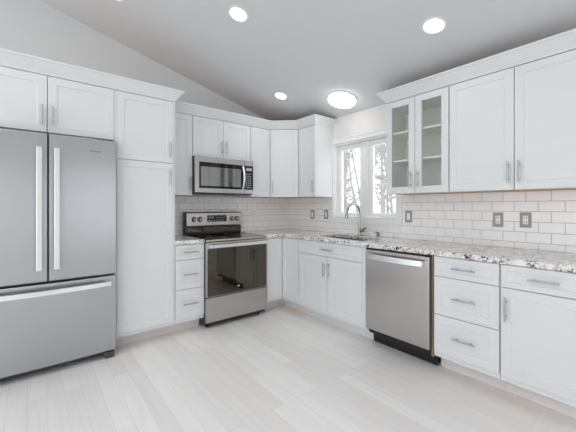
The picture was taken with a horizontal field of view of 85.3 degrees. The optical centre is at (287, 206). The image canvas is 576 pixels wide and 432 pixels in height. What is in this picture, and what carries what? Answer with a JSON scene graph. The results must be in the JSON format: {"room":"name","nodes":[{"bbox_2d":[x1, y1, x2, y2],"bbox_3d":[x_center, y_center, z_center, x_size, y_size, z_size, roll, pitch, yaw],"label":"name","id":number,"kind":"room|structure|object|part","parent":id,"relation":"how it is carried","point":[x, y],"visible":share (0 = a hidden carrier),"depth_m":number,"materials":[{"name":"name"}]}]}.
{"room":"kitchen","nodes":[
{"label":"kitchen","id":0,"kind":"room"},
{"bbox_2d":[0,0,289,229],"bbox_3d":[-2.733,-0.382,2.575,7.000,3.278,0.130,0,0,-39],"label":"wall","id":1,"kind":"structure","parent":0,"point":[31,27],"depth_m":3.06,"materials":[{"name":"white paint"}]},
{"bbox_2d":[0,66,113,140],"bbox_3d":[-2.032,-0.784,2.628,0.908,0.439,0.669,0,0,-39],"label":"upper cabinet","id":2,"kind":"object","parent":1,"relation":"attached to","point":[32,102],"visible":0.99,"depth_m":2.42,"materials":[{"name":"white paint"}]},
{"bbox_3d":[-2.025,-0.783,2.260,0.450,0.432,0.018,0,0,-39],"label":"door","id":3,"kind":"part","parent":2,"relation":"part of","materials":[{"name":"white paint"}]},
{"bbox_3d":[-1.857,-0.693,2.362,0.010,0.155,0.036,0,0,-39],"label":"handle","id":4,"kind":"part","parent":2,"relation":"part of","materials":[{"name":"silver metal"}]},
{"bbox_3d":[-1.806,-0.693,2.403,0.010,0.155,0.036,0,0,-39],"label":"handle","id":5,"kind":"part","parent":2,"relation":"part of","materials":[{"name":"silver metal"}]},
{"bbox_3d":[-1.672,-0.783,2.547,0.450,0.432,0.018,0,0,-39],"label":"door","id":6,"kind":"part","parent":2,"relation":"part of","materials":[{"name":"white paint"}]},
{"bbox_2d":[175,112,191,195],"bbox_3d":[-1.257,-0.561,3.455,0.298,0.885,0.364,0,0,-39],"label":"upper cabinet","id":7,"kind":"object","parent":1,"relation":"attached to","point":[183,122],"visible":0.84,"depth_m":3.38,"materials":[{"name":"white paint"}]},
{"bbox_2d":[192,115,249,160],"bbox_3d":[-0.850,-0.779,3.787,0.747,0.449,0.364,0,0,-39],"label":"upper cabinet","id":8,"kind":"object","parent":1,"relation":"attached to","point":[210,137],"visible":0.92,"depth_m":3.64,"materials":[{"name":"white paint"}]},
{"bbox_3d":[-0.907,-0.778,3.563,0.366,0.442,0.018,0,0,-39],"label":"door","id":9,"kind":"part","parent":8,"relation":"part of","materials":[{"name":"white paint"}]},
{"bbox_2d":[192,156,252,195],"bbox_3d":[-0.820,-0.346,3.749,0.744,0.413,0.437,0,0,-39],"label":"microwave","id":10,"kind":"object","parent":8,"relation":"attached to","point":[210,175],"visible":0.98,"depth_m":3.58,"materials":[{"name":"silver metal"}]},
{"bbox_3d":[-0.843,-0.144,3.776,0.724,0.010,0.352,0,0,-39],"label":"vent plate","id":11,"kind":"part","parent":10,"relation":"part of","materials":[{"name":"grey plastic"}]},
{"bbox_3d":[-0.529,-0.343,3.736,0.022,0.281,0.051,0,0,-39],"label":"handle","id":12,"kind":"part","parent":10,"relation":"part of","materials":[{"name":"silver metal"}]},
{"bbox_3d":[-0.483,-0.351,3.825,0.124,0.399,0.030,0,0,-39],"label":"control panel","id":13,"kind":"part","parent":10,"relation":"part of","materials":[{"name":"silver metal"}]},
{"bbox_3d":[-0.618,-0.778,3.798,0.370,0.442,0.018,0,0,-39],"label":"door","id":14,"kind":"part","parent":8,"relation":"part of","materials":[{"name":"white paint"}]},
{"bbox_2d":[175,196,288,234],"bbox_3d":[-0.733,0.108,4.110,1.934,0.452,0.011,0,0,-39],"label":"tile backsplash","id":15,"kind":"structure","parent":1,"relation":"attached to","point":[271,213],"depth_m":4.23,"materials":[{"name":"white tile"}]},
{"bbox_2d":[237,126,269,197],"bbox_3d":[-0.454,-0.561,4.132,0.300,0.885,0.328,0,0,-39],"label":"upper cabinet","id":16,"kind":"object","parent":1,"relation":"attached to","point":[259,137],"visible":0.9,"depth_m":4.01,"materials":[{"name":"white paint"}]},
{"bbox_3d":[-0.356,-0.560,4.012,0.291,0.878,0.018,0,0,-39],"label":"door","id":17,"kind":"part","parent":16,"relation":"part of","materials":[{"name":"white paint"}]},
{"bbox_2d":[175,100,336,129],"bbox_3d":[-0.384,-1.055,3.779,2.052,0.100,0.549,0,0,-19],"label":"crown molding","id":18,"kind":"structure","parent":1,"relation":"attached to","point":[180,107],"depth_m":3.82,"materials":[{"name":"white paint"}]},
{"bbox_2d":[0,304,575,431],"bbox_3d":[-0.325,1.317,-0.385,7.300,0.120,7.800,0,0,-39],"label":"floor","id":19,"kind":"structure","parent":0,"point":[281,368],"depth_m":2.16,"materials":[{"name":"white wood"}]},
{"bbox_2d":[0,128,115,381],"bbox_3d":[-1.980,0.351,2.567,0.903,1.812,0.772,0,0,-39],"label":"refrigerator","id":20,"kind":"object","parent":19,"relation":"on","point":[58,192],"visible":1,"depth_m":2.33,"materials":[{"name":"grey metal"}]},
{"bbox_3d":[-1.975,0.008,2.202,0.448,1.098,0.059,0,0,-39],"label":"door","id":21,"kind":"part","parent":20,"relation":"part of","materials":[{"name":"silver metal"}]},
{"bbox_3d":[-1.806,0.017,2.271,0.034,0.900,0.053,0,0,-39],"label":"handle","id":22,"kind":"part","parent":20,"relation":"part of","materials":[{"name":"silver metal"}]},
{"bbox_3d":[-1.725,0.017,2.337,0.034,0.900,0.053,0,0,-39],"label":"handle","id":23,"kind":"part","parent":20,"relation":"part of","materials":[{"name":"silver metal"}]},
{"bbox_3d":[-1.799,0.882,2.345,0.903,0.615,0.059,0,0,-39],"label":"freezer drawer","id":24,"kind":"part","parent":20,"relation":"part of","materials":[{"name":"silver metal"}]},
{"bbox_3d":[-1.623,0.008,2.489,0.448,1.098,0.059,0,0,-39],"label":"door","id":25,"kind":"part","parent":20,"relation":"part of","materials":[{"name":"silver metal"}]},
{"bbox_2d":[114,90,174,345],"bbox_3d":[-1.478,0.127,3.079,0.516,2.261,0.669,0,0,-39],"label":"pantry cabinet","id":26,"kind":"object","parent":19,"relation":"on","point":[144,127],"visible":0.96,"depth_m":2.84,"materials":[{"name":"white paint"}]},
{"bbox_2d":[0,48,184,101],"bbox_3d":[-1.673,-1.055,2.638,1.518,0.100,0.301,0,0,-39],"label":"crown molding","id":27,"kind":"structure","parent":26,"relation":"on","point":[8,58],"depth_m":2.51,"materials":[{"name":"white paint"}]},
{"bbox_3d":[-1.293,0.348,2.856,0.482,1.514,0.018,0,0,-39],"label":"door","id":28,"kind":"part","parent":26,"relation":"part of","materials":[{"name":"white paint"}]},
{"bbox_3d":[-1.293,-0.706,2.856,0.482,0.586,0.018,0,0,-39],"label":"door","id":29,"kind":"part","parent":26,"relation":"part of","materials":[{"name":"white paint"}]},
{"bbox_3d":[-1.113,-0.276,2.968,0.010,0.155,0.036,0,0,-39],"label":"handle","id":30,"kind":"part","parent":26,"relation":"part of","materials":[{"name":"silver metal"}]},
{"bbox_3d":[-1.113,-0.539,2.968,0.010,0.155,0.036,0,0,-39],"label":"handle","id":31,"kind":"part","parent":26,"relation":"part of","materials":[{"name":"silver metal"}]},
{"bbox_2d":[170,243,203,332],"bbox_3d":[-1.156,0.816,3.333,0.299,0.883,0.656,0,0,-39],"label":"base cabinet","id":32,"kind":"object","parent":19,"relation":"on","point":[189,258],"visible":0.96,"depth_m":3.11,"materials":[{"name":"white paint"}]},
{"bbox_3d":[-0.976,0.961,3.114,0.292,0.284,0.018,0,0,-39],"label":"drawer","id":33,"kind":"part","parent":32,"relation":"part of","materials":[{"name":"white paint"}]},
{"bbox_3d":[-0.976,0.671,3.114,0.292,0.284,0.018,0,0,-39],"label":"drawer","id":34,"kind":"part","parent":32,"relation":"part of","materials":[{"name":"white paint"}]},
{"bbox_3d":[-0.976,0.452,3.114,0.292,0.145,0.018,0,0,-39],"label":"drawer","id":35,"kind":"part","parent":32,"relation":"part of","materials":[{"name":"white paint"}]},
{"bbox_2d":[175,235,204,244],"bbox_3d":[-1.167,0.354,3.344,0.296,0.038,0.651,0,0,-39],"label":"countertop","id":36,"kind":"structure","parent":32,"relation":"on","point":[179,239],"depth_m":3.16,"materials":[{"name":"stone"}]},
{"bbox_2d":[183,212,267,326],"bbox_3d":[-0.728,0.663,3.639,0.749,1.188,0.722,0,0,-39],"label":"electric range","id":37,"kind":"object","parent":19,"relation":"on","point":[235,262],"visible":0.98,"depth_m":3.44,"materials":[{"name":"silver metal"}]},
{"bbox_3d":[-0.898,0.156,3.854,0.720,0.154,0.016,0,0,-39],"label":"control panel","id":38,"kind":"part","parent":37,"relation":"part of","materials":[{"name":"silver metal"}]},
{"bbox_2d":[190,233,266,241],"bbox_3d":[-0.742,0.353,3.656,0.749,0.021,0.646,0,0,-39],"label":"cooktop","id":39,"kind":"object","parent":37,"relation":"in","point":[209,237],"depth_m":3.57,"materials":[{"name":"black glass"}]},
{"bbox_3d":[-0.548,1.065,3.418,0.744,0.252,0.038,0,0,-39],"label":"storage drawer","id":40,"kind":"part","parent":37,"relation":"part of","materials":[{"name":"silver metal"}]},
{"bbox_3d":[-0.548,0.651,3.418,0.744,0.561,0.040,0,0,-39],"label":"oven door","id":41,"kind":"part","parent":37,"relation":"part of","materials":[{"name":"black glass"}]},
{"bbox_3d":[-0.518,0.407,3.381,0.708,0.032,0.055,0,0,-39],"label":"handle","id":42,"kind":"part","parent":37,"relation":"part of","materials":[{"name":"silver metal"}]},
{"bbox_2d":[266,237,306,312],"bbox_3d":[-0.028,0.816,4.084,0.870,0.883,0.916,0,0,-39],"label":"base cabinet","id":43,"kind":"object","parent":19,"relation":"on","point":[282,287],"visible":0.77,"depth_m":3.76,"materials":[{"name":"white paint"}]},
{"bbox_3d":[-0.164,0.743,3.774,0.225,0.724,0.018,0,0,-39],"label":"door","id":44,"kind":"part","parent":43,"relation":"part of","materials":[{"name":"white paint"}]},
{"bbox_3d":[0.032,0.743,3.731,0.018,0.724,0.290,0,0,-39],"label":"door","id":45,"kind":"part","parent":43,"relation":"part of","materials":[{"name":"white paint"}]},
{"bbox_2d":[240,229,575,272],"bbox_3d":[0.752,0.354,3.133,0.887,0.038,3.400,0,0,-39],"label":"countertop","id":46,"kind":"structure","parent":43,"relation":"on","point":[550,260],"depth_m":2.45,"materials":[{"name":"stone"}]},
{"bbox_2d":[331,237,365,240],"bbox_3d":[0.656,0.470,3.421,0.411,0.192,0.711,0,0,-39],"label":"sink","id":47,"kind":"object","parent":46,"relation":"in","point":[331,237],"visible":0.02,"depth_m":3.65,"materials":[{"name":"silver metal"}]},
{"bbox_2d":[345,203,366,235],"bbox_3d":[0.756,0.148,3.468,0.278,0.372,0.133,0,0,-39],"label":"kitchen faucet","id":48,"kind":"object","parent":46,"relation":"on","point":[360,230],"visible":1,"depth_m":3.54,"materials":[{"name":"silver metal"}]},
{"bbox_2d":[299,239,373,338],"bbox_3d":[0.646,0.816,3.425,0.656,0.883,0.951,0,0,-39],"label":"base cabinet","id":49,"kind":"object","parent":19,"relation":"on","point":[332,276],"visible":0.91,"depth_m":3.19,"materials":[{"name":"white paint"}]},
{"bbox_3d":[0.269,0.816,3.439,0.018,0.573,0.444,0,0,-39],"label":"door","id":50,"kind":"part","parent":49,"relation":"part of","materials":[{"name":"white paint"}]},
{"bbox_3d":[0.412,0.452,3.264,0.018,0.145,0.895,0,0,-39],"label":"drawer","id":51,"kind":"part","parent":49,"relation":"part of","materials":[{"name":"white paint"}]},
{"bbox_3d":[0.553,0.816,3.090,0.018,0.573,0.446,0,0,-39],"label":"door","id":52,"kind":"part","parent":49,"relation":"part of","materials":[{"name":"white paint"}]},
{"bbox_2d":[366,247,440,365],"bbox_3d":[1.122,0.816,2.801,0.694,0.878,0.609,0,0,-39],"label":"dishwasher","id":53,"kind":"object","parent":19,"relation":"on","point":[399,285],"visible":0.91,"depth_m":2.58,"materials":[{"name":"silver metal"}]},
{"bbox_3d":[0.869,0.445,2.608,0.058,0.048,0.514,0,0,-39],"label":"handle","id":54,"kind":"part","parent":53,"relation":"part of","materials":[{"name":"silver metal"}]},
{"bbox_3d":[0.992,1.207,2.696,0.006,0.096,0.602,0,0,-39],"label":"kick panel","id":55,"kind":"part","parent":53,"relation":"part of","materials":[{"name":"black plastic"}]},
{"bbox_2d":[434,256,505,389],"bbox_3d":[1.474,0.816,2.407,0.656,0.883,0.438,0,0,-39],"label":"base cabinet","id":56,"kind":"object","parent":19,"relation":"on","point":[467,293],"visible":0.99,"depth_m":2.20,"materials":[{"name":"white paint"}]},
{"bbox_3d":[1.235,0.961,2.209,0.035,0.011,0.155,0,0,-39],"label":"handle","id":57,"kind":"part","parent":56,"relation":"part of","materials":[{"name":"silver metal"}]},
{"bbox_3d":[1.235,0.671,2.209,0.035,0.011,0.155,0,0,-39],"label":"handle","id":58,"kind":"part","parent":56,"relation":"part of","materials":[{"name":"silver metal"}]},
{"bbox_3d":[1.235,0.452,2.209,0.035,0.011,0.155,0,0,-39],"label":"handle","id":59,"kind":"part","parent":56,"relation":"part of","materials":[{"name":"silver metal"}]},
{"bbox_3d":[1.256,0.961,2.226,0.018,0.284,0.429,0,0,-39],"label":"drawer","id":60,"kind":"part","parent":56,"relation":"part of","materials":[{"name":"white paint"}]},
{"bbox_3d":[1.256,0.671,2.226,0.018,0.284,0.429,0,0,-39],"label":"drawer","id":61,"kind":"part","parent":56,"relation":"part of","materials":[{"name":"white paint"}]},
{"bbox_3d":[1.256,0.452,2.226,0.018,0.145,0.429,0,0,-39],"label":"drawer","id":62,"kind":"part","parent":56,"relation":"part of","materials":[{"name":"white paint"}]},
{"bbox_2d":[501,264,575,417],"bbox_3d":[1.758,0.816,2.059,0.656,0.883,0.456,0,0,-39],"label":"base cabinet","id":63,"kind":"object","parent":19,"relation":"on","point":[538,306],"visible":0.98,"depth_m":1.90,"materials":[{"name":"white paint"}]},
{"bbox_3d":[1.396,0.662,2.011,0.036,0.155,0.010,0,0,-39],"label":"handle","id":64,"kind":"part","parent":63,"relation":"part of","materials":[{"name":"silver metal"}]},
{"bbox_3d":[1.539,0.452,1.878,0.018,0.145,0.447,0,0,-39],"label":"drawer","id":65,"kind":"part","parent":63,"relation":"part of","materials":[{"name":"white paint"}]},
{"bbox_3d":[1.519,0.452,1.861,0.035,0.011,0.155,0,0,-39],"label":"handle","id":66,"kind":"part","parent":63,"relation":"part of","materials":[{"name":"silver metal"}]},
{"bbox_2d":[39,0,575,129],"bbox_3d":[-0.325,-1.615,-0.385,7.300,1.051,7.800,0,0,-39],"label":"ceiling","id":67,"kind":"structure","parent":0,"point":[306,51],"depth_m":2.73,"materials":[{"name":"white paint"}]},
{"bbox_2d":[228,5,248,21],"bbox_3d":[-0.404,-1.562,2.545,0.170,0.046,0.176,0,0,-35],"label":"recessed light","id":68,"kind":"object","parent":67,"relation":"in","point":[237,13],"visible":1,"depth_m":2.54,"materials":[{"name":"white glass"}]},
{"bbox_2d":[274,92,287,99],"bbox_3d":[-0.086,-1.311,3.714,0.167,0.045,0.172,0,0,-35],"label":"recessed light","id":69,"kind":"object","parent":67,"relation":"in","point":[280,95],"visible":1,"depth_m":3.71,"materials":[{"name":"white glass"}]},
{"bbox_2d":[328,91,356,107],"bbox_3d":[0.606,-1.191,3.508,0.317,0.113,0.321,0,0,-8],"label":"flush ceiling light","id":70,"kind":"object","parent":67,"relation":"attached to","point":[340,99],"visible":1,"depth_m":3.45,"materials":[{"name":"white glass"}]},
{"bbox_2d":[421,16,446,34],"bbox_3d":[1.063,-1.315,2.279,0.170,0.046,0.176,0,0,-35],"label":"recessed light","id":71,"kind":"object","parent":67,"relation":"in","point":[436,24],"visible":1,"depth_m":2.27,"materials":[{"name":"white glass"}]},
{"bbox_2d":[297,104,551,245],"bbox_3d":[2.448,0.065,1.872,0.150,2.385,7.500,0,0,-39],"label":"wall","id":72,"kind":"structure","parent":0,"point":[374,118],"depth_m":3.69,"materials":[{"name":"white paint"}]},
{"bbox_2d":[264,130,310,197],"bbox_3d":[-0.025,-0.561,4.316,0.597,0.885,0.583,0,0,-39],"label":"upper cabinet","id":73,"kind":"object","parent":72,"relation":"attached to","point":[284,144],"visible":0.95,"depth_m":4.09,"materials":[{"name":"white paint"}]},
{"bbox_3d":[-0.047,-0.560,4.095,0.364,0.878,0.018,0,0,5],"label":"door","id":74,"kind":"part","parent":73,"relation":"part of","materials":[{"name":"white paint"}]},
{"bbox_2d":[299,125,332,197],"bbox_3d":[0.348,-0.561,4.043,0.364,0.885,0.305,0,0,-39],"label":"upper cabinet","id":75,"kind":"object","parent":72,"relation":"attached to","point":[315,141],"visible":1,"depth_m":3.94,"materials":[{"name":"white paint"}]},
{"bbox_3d":[0.243,-0.560,3.955,0.018,0.878,0.298,0,0,-39],"label":"door","id":76,"kind":"part","parent":75,"relation":"part of","materials":[{"name":"white paint"}]},
{"bbox_2d":[330,128,402,225],"bbox_3d":[0.928,-0.325,3.716,0.180,1.067,1.050,0,0,-39],"label":"window","id":77,"kind":"structure","parent":72,"relation":"in","point":[366,146],"depth_m":3.72,"materials":[{"name":"white wood"}]},
{"bbox_3d":[0.794,-0.318,3.916,0.045,0.906,0.399,0,0,-39],"label":"sash","id":78,"kind":"part","parent":77,"relation":"part of","materials":[{"name":"white wood"}]},
{"bbox_3d":[0.862,-0.848,3.663,0.010,0.020,1.050,0,0,-39],"label":"head moulding","id":79,"kind":"part","parent":77,"relation":"part of","materials":[{"name":"white wood"}]},
{"bbox_3d":[1.096,-0.318,3.545,0.045,0.906,0.399,0,0,-39],"label":"sash","id":80,"kind":"part","parent":77,"relation":"part of","materials":[{"name":"white wood"}]},
{"bbox_2d":[386,86,455,194],"bbox_3d":[1.260,-0.561,2.922,0.364,0.885,0.595,0,0,-39],"label":"upper cabinet","id":81,"kind":"object","parent":72,"relation":"attached to","point":[418,126],"visible":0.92,"depth_m":2.98,"materials":[{"name":"white paint"}]},
{"bbox_3d":[1.060,-0.560,2.951,0.018,0.878,0.292,0,0,-39],"label":"door","id":82,"kind":"part","parent":81,"relation":"part of","materials":[{"name":"white paint"}]},
{"bbox_2d":[393,124,440,138],"bbox_3d":[1.286,-0.703,2.943,0.279,0.018,0.557,0,0,-39],"label":"shelf","id":83,"kind":"object","parent":81,"relation":"attached to","point":[433,130],"depth_m":2.98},
{"bbox_2d":[393,155,440,164],"bbox_3d":[1.286,-0.433,2.943,0.279,0.018,0.557,0,0,-39],"label":"shelf","id":84,"kind":"object","parent":81,"relation":"attached to","point":[430,160],"depth_m":2.96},
{"bbox_3d":[1.247,-0.560,2.720,0.018,0.878,0.292,0,0,-39],"label":"door","id":85,"kind":"part","parent":81,"relation":"part of","materials":[{"name":"white paint"}]},
{"bbox_2d":[289,190,575,252],"bbox_3d":[1.089,0.108,3.412,0.011,0.452,3.394,0,0,-39],"label":"tile backsplash","id":86,"kind":"structure","parent":72,"relation":"attached to","point":[465,218],"depth_m":2.72,"materials":[{"name":"white tile"}]},
{"bbox_2d":[311,210,314,218],"bbox_3d":[0.338,0.111,4.320,0.008,0.120,0.076,0,0,-39],"label":"switch plate","id":87,"kind":"object","parent":86,"relation":"attached to","point":[312,211],"visible":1,"depth_m":4.31,"materials":[{"name":"grey metal"}]},
{"bbox_2d":[324,210,327,218],"bbox_3d":[0.500,0.107,4.121,0.009,0.120,0.076,0,0,-39],"label":"outlet plate","id":88,"kind":"object","parent":86,"relation":"attached to","point":[325,211],"visible":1,"depth_m":4.12,"materials":[{"name":"grey metal"}]},
{"bbox_2d":[405,211,411,222],"bbox_3d":[1.238,0.105,3.214,0.008,0.120,0.076,0,0,-39],"label":"switch plate","id":89,"kind":"object","parent":86,"relation":"attached to","point":[408,214],"visible":1,"depth_m":3.21,"materials":[{"name":"grey metal"}]},
{"bbox_2d":[493,212,502,226],"bbox_3d":[1.741,0.111,2.595,0.009,0.120,0.076,0,0,-39],"label":"outlet plate","id":90,"kind":"object","parent":86,"relation":"attached to","point":[497,217],"visible":1,"depth_m":2.59,"materials":[{"name":"grey metal"}]},
{"bbox_2d":[495,216,499,223],"bbox_3d":[1.739,0.111,2.593,0.002,0.068,0.035,0,0,-39],"label":"socket","id":91,"kind":"object","parent":90,"relation":"attached to","point":[497,218],"depth_m":2.59,"materials":[{"name":"grey plastic"}]},
{"bbox_2d":[520,212,531,227],"bbox_3d":[1.859,0.107,2.450,0.009,0.120,0.076,0,0,-39],"label":"outlet plate","id":92,"kind":"object","parent":86,"relation":"attached to","point":[525,217],"visible":1,"depth_m":2.44,"materials":[{"name":"grey metal"}]},
{"bbox_2d":[523,216,527,223],"bbox_3d":[1.857,0.107,2.448,0.002,0.068,0.035,0,0,-39],"label":"socket","id":93,"kind":"object","parent":92,"relation":"attached to","point":[525,218],"depth_m":2.45,"materials":[{"name":"grey plastic"}]},
{"bbox_2d":[376,28,575,103],"bbox_3d":[1.512,-1.055,2.585,0.398,0.100,1.577,0,0,-39],"label":"crown molding","id":94,"kind":"structure","parent":72,"relation":"attached to","point":[563,42],"depth_m":2.34,"materials":[{"name":"white paint"}]},
{"bbox_2d":[450,49,575,192],"bbox_3d":[1.736,-0.561,2.337,0.364,0.885,0.909,0,0,-39],"label":"upper cabinet","id":95,"kind":"object","parent":72,"relation":"attached to","point":[513,129],"visible":1,"depth_m":2.23,"materials":[{"name":"white paint"}]},
{"bbox_3d":[1.487,-0.560,2.426,0.018,0.878,0.446,0,0,-39],"label":"door","id":96,"kind":"part","parent":95,"relation":"part of","materials":[{"name":"white paint"}]},
{"bbox_3d":[1.588,-0.247,2.259,0.036,0.155,0.010,0,0,-39],"label":"handle","id":97,"kind":"part","parent":95,"relation":"part of","materials":[{"name":"silver metal"}]},
{"bbox_3d":[1.629,-0.247,2.208,0.036,0.155,0.010,0,0,-39],"label":"handle","id":98,"kind":"part","parent":95,"relation":"part of","materials":[{"name":"silver metal"}]},
{"bbox_3d":[1.773,-0.560,2.074,0.018,0.878,0.450,0,0,-39],"label":"door","id":99,"kind":"part","parent":95,"relation":"part of","materials":[{"name":"white paint"}]},
{"label":"outside","id":100,"kind":"structure","parent":0,"visible":0},
{"bbox_3d":[14.036,1.882,19.358,39.800,0.150,55.000,0,0,-39],"label":"ground","id":101,"kind":"structure","parent":100,"visible":0},
{"bbox_2d":[344,149,354,184],"bbox_3d":[1.827,-0.879,10.945,1.734,5.397,1.554,0,0,26],"label":"bare tree","id":102,"kind":"object","parent":101,"relation":"on","point":[354,149],"visible":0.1,"depth_m":10.92,"materials":[{"name":"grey plant"}]},
{"bbox_2d":[344,151,358,210],"bbox_3d":[2.648,-1.118,14.823,1.920,5.876,1.755,0,0,-39],"label":"bare tree","id":103,"kind":"object","parent":101,"relation":"on","point":[348,191],"visible":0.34,"depth_m":14.83,"materials":[{"name":"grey plant"}]},
{"bbox_2d":[344,151,359,212],"bbox_3d":[1.746,-0.666,9.227,1.315,4.976,1.396,0,0,21],"label":"bare tree","id":104,"kind":"object","parent":101,"relation":"on","point":[346,159],"visible":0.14,"depth_m":9.15,"materials":[{"name":"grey plant"}]},
{"bbox_2d":[345,151,359,212],"bbox_3d":[3.722,-1.701,19.467,1.880,7.052,2.406,0,0,-37],"label":"bare tree","id":105,"kind":"object","parent":101,"relation":"on","point":[351,178],"visible":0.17,"depth_m":19.37,"materials":[{"name":"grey plant"}]},
{"bbox_2d":[348,150,359,203],"bbox_3d":[3.605,-1.626,17.387,2.369,6.899,1.828,0,0,-9],"label":"bare tree","id":106,"kind":"object","parent":101,"relation":"on","point":[355,154],"visible":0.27,"depth_m":17.30,"materials":[{"name":"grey plant"}]},
{"bbox_2d":[355,144,385,207],"bbox_3d":[3.153,-0.829,11.380,1.653,5.304,1.431,0,0,-10],"label":"bare tree","id":107,"kind":"object","parent":101,"relation":"on","point":[376,161],"visible":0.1,"depth_m":11.39,"materials":[{"name":"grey plant"}]},
{"bbox_2d":[358,144,395,212],"bbox_3d":[2.811,-0.818,9.118,1.613,5.272,1.791,0,0,22],"label":"bare tree","id":108,"kind":"object","parent":101,"relation":"on","point":[382,146],"visible":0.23,"depth_m":9.26,"materials":[{"name":"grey plant"}]},
{"bbox_2d":[375,146,385,212],"bbox_3d":[6.680,-2.066,22.001,2.510,7.782,2.133,0,0,-1],"label":"bare tree","id":109,"kind":"object","parent":101,"relation":"on","point":[378,146],"visible":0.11,"depth_m":22.00,"materials":[{"name":"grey plant"}]},
{"bbox_2d":[375,147,392,212],"bbox_3d":[2.526,-0.350,7.551,1.434,4.342,1.067,0,0,26],"label":"bare tree","id":110,"kind":"object","parent":101,"relation":"on","point":[390,200],"visible":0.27,"depth_m":7.42,"materials":[{"name":"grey plant"}]},
{"bbox_2d":[375,145,393,212],"bbox_3d":[3.947,-1.136,12.882,1.404,5.910,1.774,0,0,39],"label":"bare tree","id":111,"kind":"object","parent":101,"relation":"on","point":[384,208],"visible":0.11,"depth_m":13.20,"materials":[{"name":"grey plant"}]}
]}

